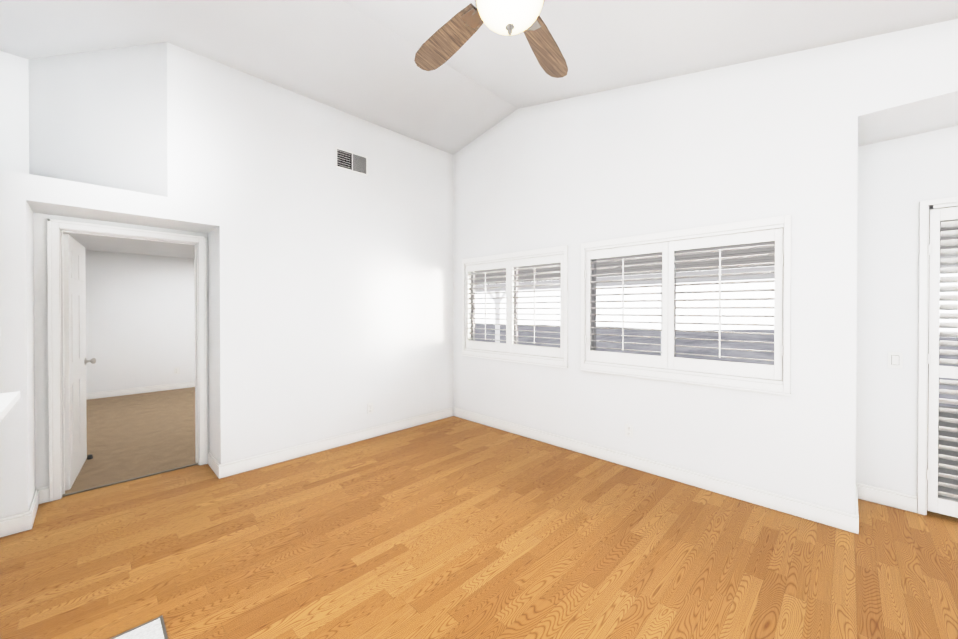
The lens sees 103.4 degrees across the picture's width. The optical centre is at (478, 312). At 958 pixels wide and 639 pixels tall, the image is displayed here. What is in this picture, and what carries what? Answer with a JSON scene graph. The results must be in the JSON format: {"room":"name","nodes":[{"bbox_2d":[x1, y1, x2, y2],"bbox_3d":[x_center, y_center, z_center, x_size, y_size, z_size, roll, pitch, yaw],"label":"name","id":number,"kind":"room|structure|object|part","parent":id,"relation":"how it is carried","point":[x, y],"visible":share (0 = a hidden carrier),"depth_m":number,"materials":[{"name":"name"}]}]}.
{"room":"empty living room","nodes":[
{"label":"empty living room","id":0,"kind":"room"},
{"bbox_2d":[0,51,28,173],"bbox_3d":[-3.788,-1.647,2.698,0.120,1.500,0.751,0,1,44],"label":"wall","id":1,"kind":"structure","parent":0,"point":[14,118],"depth_m":2.87,"materials":[{"name":"white paint"}]},
{"bbox_2d":[33,212,208,488],"bbox_3d":[-3.009,0.335,3.081,0.120,2.130,1.410,0,1,44],"label":"wall","id":2,"kind":"structure","parent":0,"point":[41,357],"depth_m":2.79,"materials":[{"name":"white paint"}]},
{"bbox_2d":[24,487,43,530],"bbox_3d":[-3.068,1.346,2.607,0.466,0.115,0.020,0,1,44],"label":"baseboard","id":3,"kind":"structure","parent":2,"relation":"attached to","point":[38,498],"depth_m":2.56,"materials":[{"name":"white wood"}]},
{"bbox_2d":[63,234,95,489],"bbox_3d":[-3.462,0.387,3.283,0.814,2.000,0.197,0,1,44],"label":"door","id":4,"kind":"structure","parent":2,"relation":"in","point":[75,359],"depth_m":3.12,"materials":[{"name":"white wood"}]},
{"bbox_2d":[47,219,207,501],"bbox_3d":[-2.900,0.352,3.192,0.162,2.094,0.968,0,1,44],"label":"door frame","id":5,"kind":"structure","parent":2,"relation":"attached to","point":[53,226],"depth_m":2.89,"materials":[{"name":"white wood"}]},
{"bbox_2d":[62,463,197,496],"bbox_3d":[-2.876,1.393,3.175,0.016,0.013,0.840,0,1,44],"label":"trim","id":6,"kind":"structure","parent":2,"relation":"attached to","point":[72,493],"depth_m":3.12,"materials":[{"name":"wood"}]},
{"bbox_2d":[208,451,218,473],"bbox_3d":[-2.356,1.341,3.355,0.440,0.115,0.016,0,1,44],"label":"baseboard","id":7,"kind":"structure","parent":2,"relation":"attached to","point":[212,461],"depth_m":3.37,"materials":[{"name":"white wood"}]},
{"bbox_2d":[63,232,193,258],"bbox_3d":[-3.655,-1.002,5.610,4.350,0.050,3.800,0,1,44],"label":"ceiling","id":8,"kind":"structure","parent":0,"point":[113,244],"depth_m":5.59,"materials":[{"name":"white paint"}]},
{"bbox_2d":[62,387,195,494],"bbox_3d":[-3.675,1.428,5.541,4.440,0.112,3.650,0,1,44],"label":"floor","id":9,"kind":"structure","parent":0,"point":[131,436],"depth_m":4.21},
{"bbox_2d":[85,250,194,392],"bbox_3d":[-5.155,0.194,7.088,0.150,2.360,3.450,0,1,44],"label":"wall","id":10,"kind":"structure","parent":0,"point":[140,320],"depth_m":6.37,"materials":[{"name":"white paint"}]},
{"bbox_2d":[86,381,194,399],"bbox_3d":[-5.106,1.317,7.027,0.016,0.115,3.480,0,1,44],"label":"baseboard","id":11,"kind":"structure","parent":10,"relation":"attached to","point":[113,393],"depth_m":6.36,"materials":[{"name":"white wood"}]},
{"bbox_2d":[0,42,453,518],"bbox_3d":[-2.053,-0.504,3.722,0.586,3.800,4.630,0,1,44],"label":"wall","id":12,"kind":"structure","parent":0,"point":[331,297],"depth_m":3.55,"materials":[{"name":"white paint"}]},
{"bbox_2d":[28,42,167,196],"bbox_3d":[-2.954,-1.649,2.991,1.061,1.500,0.120,0,0,-1],"label":"wall niche","id":13,"kind":"object","parent":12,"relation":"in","point":[99,118],"visible":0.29,"depth_m":2.93,"materials":[{"name":"white paint"}]},
{"bbox_2d":[216,408,451,478],"bbox_3d":[-1.279,1.336,4.120,0.019,0.115,2.616,0,1,44],"label":"baseboard","id":14,"kind":"structure","parent":12,"relation":"attached to","point":[255,462],"depth_m":3.79,"materials":[{"name":"white wood"}]},
{"bbox_3d":[-1.350,-1.606,4.027,0.015,0.215,0.370,0,1,44],"label":"wall air vent grille","id":15,"kind":"part","parent":12,"relation":"part of","materials":[{"name":"white metal"}]},
{"bbox_2d":[367,403,372,413],"bbox_3d":[-1.205,1.063,4.198,0.009,0.116,0.072,0,1,44],"label":"outlet","id":16,"kind":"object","parent":12,"relation":"attached to","point":[369,408],"depth_m":4.19,"materials":[{"name":"white plastic"}]},
{"bbox_2d":[0,416,957,638],"bbox_3d":[0.863,1.460,1.673,7.460,0.100,4.790,0,1,44],"label":"floor","id":17,"kind":"structure","parent":0,"point":[453,527],"depth_m":2.18,"materials":[{"name":"brown wood"}]},
{"bbox_2d":[110,615,167,638],"bbox_3d":[-1.237,1.411,1.056,1.305,0.006,0.675,0,1,44],"label":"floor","id":18,"kind":"structure","parent":17,"relation":"on","point":[155,628],"depth_m":1.66,"materials":[{"name":"stone"}]},
{"bbox_2d":[0,0,957,154],"bbox_3d":[0.527,-1.758,1.644,7.930,1.385,5.270,0,1,44],"label":"ceiling","id":19,"kind":"structure","parent":0,"point":[356,58],"depth_m":2.90,"materials":[{"name":"white paint"}]},
{"bbox_2d":[414,0,567,77],"bbox_3d":[0.110,-1.615,1.727,1.340,0.755,1.380,0,1,44],"label":"ceiling fan","id":20,"kind":"object","parent":19,"relation":"hanging from","point":[447,41],"visible":1,"depth_m":1.94,"materials":[{"name":"brown wood"}]},
{"bbox_3d":[0.138,-1.341,1.684,0.300,0.130,0.300,0,1,44],"label":"globe","id":21,"kind":"part","parent":20,"relation":"part of","materials":[{"name":"white glass"}]},
{"bbox_2d":[453,19,957,514],"bbox_3d":[2.217,-0.500,3.133,7.280,3.800,0.790,0,1,44],"label":"wall","id":22,"kind":"structure","parent":0,"point":[773,136],"depth_m":2.80,"materials":[{"name":"white paint"}]},
{"bbox_2d":[461,245,567,368],"bbox_3d":[0.393,-0.062,4.446,1.572,1.254,0.182,0,1,44],"label":"window","id":23,"kind":"structure","parent":22,"relation":"in","point":[511,349],"depth_m":4.37,"materials":[{"name":"white wood"}]},
{"bbox_2d":[625,423,632,437],"bbox_3d":[1.358,1.068,3.423,0.072,0.116,0.009,0,1,44],"label":"outlet","id":24,"kind":"object","parent":22,"relation":"attached to","point":[628,430],"visible":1,"depth_m":3.42,"materials":[{"name":"white plastic"}]},
{"bbox_2d":[452,407,858,533],"bbox_3d":[1.031,1.338,3.742,3.850,0.115,0.019,0,1,44],"label":"baseboard","id":25,"kind":"structure","parent":22,"relation":"attached to","point":[835,518],"depth_m":3.06,"materials":[{"name":"white wood"}]},
{"bbox_2d":[580,215,790,395],"bbox_3d":[1.637,-0.054,3.232,1.617,1.254,0.182,0,1,44],"label":"window","id":26,"kind":"structure","parent":22,"relation":"in","point":[668,365],"depth_m":3.06,"materials":[{"name":"white wood"}]},
{"bbox_2d":[855,483,863,510],"bbox_3d":[2.638,1.346,2.644,0.016,0.115,0.620,0,1,44],"label":"baseboard","id":27,"kind":"structure","parent":22,"relation":"attached to","point":[857,485],"depth_m":2.82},
{"bbox_2d":[860,483,917,512],"bbox_3d":[2.965,1.345,2.747,0.289,0.115,0.016,0,1,44],"label":"baseboard","id":28,"kind":"structure","parent":22,"relation":"attached to","point":[903,501],"depth_m":2.73,"materials":[{"name":"white wood"}]},
{"bbox_2d":[888,352,902,368],"bbox_3d":[2.993,0.343,2.717,0.072,0.116,0.010,0,1,44],"label":"light switch","id":29,"kind":"object","parent":22,"relation":"attached to","point":[895,359],"visible":1,"depth_m":2.71,"materials":[{"name":"white plastic"}]},
{"bbox_2d":[917,196,957,517],"bbox_3d":[3.788,0.319,2.032,1.877,2.176,0.160,0,1,44],"label":"shutter door","id":30,"kind":"structure","parent":22,"relation":"in","point":[931,371],"depth_m":2.59,"materials":[{"name":"white wood"}]},
{"bbox_3d":[-1.064,-0.479,-0.037,7.850,3.800,0.630,0,1,44],"label":"wall","id":31,"kind":"structure","parent":0,"visible":0},
{"bbox_2d":[0,391,19,421],"bbox_3d":[-1.637,0.295,1.149,1.420,0.464,0.260,0,1,44],"label":"shelf","id":32,"kind":"object","parent":31,"relation":"attached to","point":[8,400],"visible":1,"depth_m":1.30,"materials":[{"name":"white wood"}]},
{"label":"outside","id":33,"kind":"structure","parent":0,"visible":0},
{"bbox_2d":[475,324,957,407],"bbox_3d":[43.938,8.835,138.136,530.000,6.855,241.000,0,1,44],"label":"ground","id":34,"kind":"structure","parent":33,"point":[739,345],"depth_m":105.08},
{"bbox_2d":[938,406,957,500],"bbox_3d":[2.455,1.456,6.770,18.000,0.120,4.730,0,1,44],"label":"patio slab","id":35,"kind":"object","parent":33,"point":[948,462],"depth_m":3.77,"materials":[{"name":"grey concrete"}]},
{"bbox_2d":[489,284,661,355],"bbox_3d":[2.220,0.371,9.387,14.100,2.016,0.100,0,1,44],"label":"patio column","id":36,"kind":"structure","parent":35,"relation":"on","point":[497,337],"depth_m":10.98,"materials":[{"name":"white wood"}]},
{"bbox_2d":[475,255,957,291],"bbox_3d":[3.652,-0.704,7.983,18.000,0.210,0.140,0,1,44],"label":"beam","id":37,"kind":"structure","parent":36,"relation":"on","point":[728,278],"depth_m":7.57,"materials":[{"name":"white wood"}]},
{"bbox_2d":[475,220,957,284],"bbox_3d":[2.247,-1.048,6.540,18.000,0.488,4.135,0,1,44],"label":"roof","id":38,"kind":"structure","parent":37,"relation":"on","point":[708,263],"depth_m":6.86,"materials":[{"name":"grey wood"}]}
]}

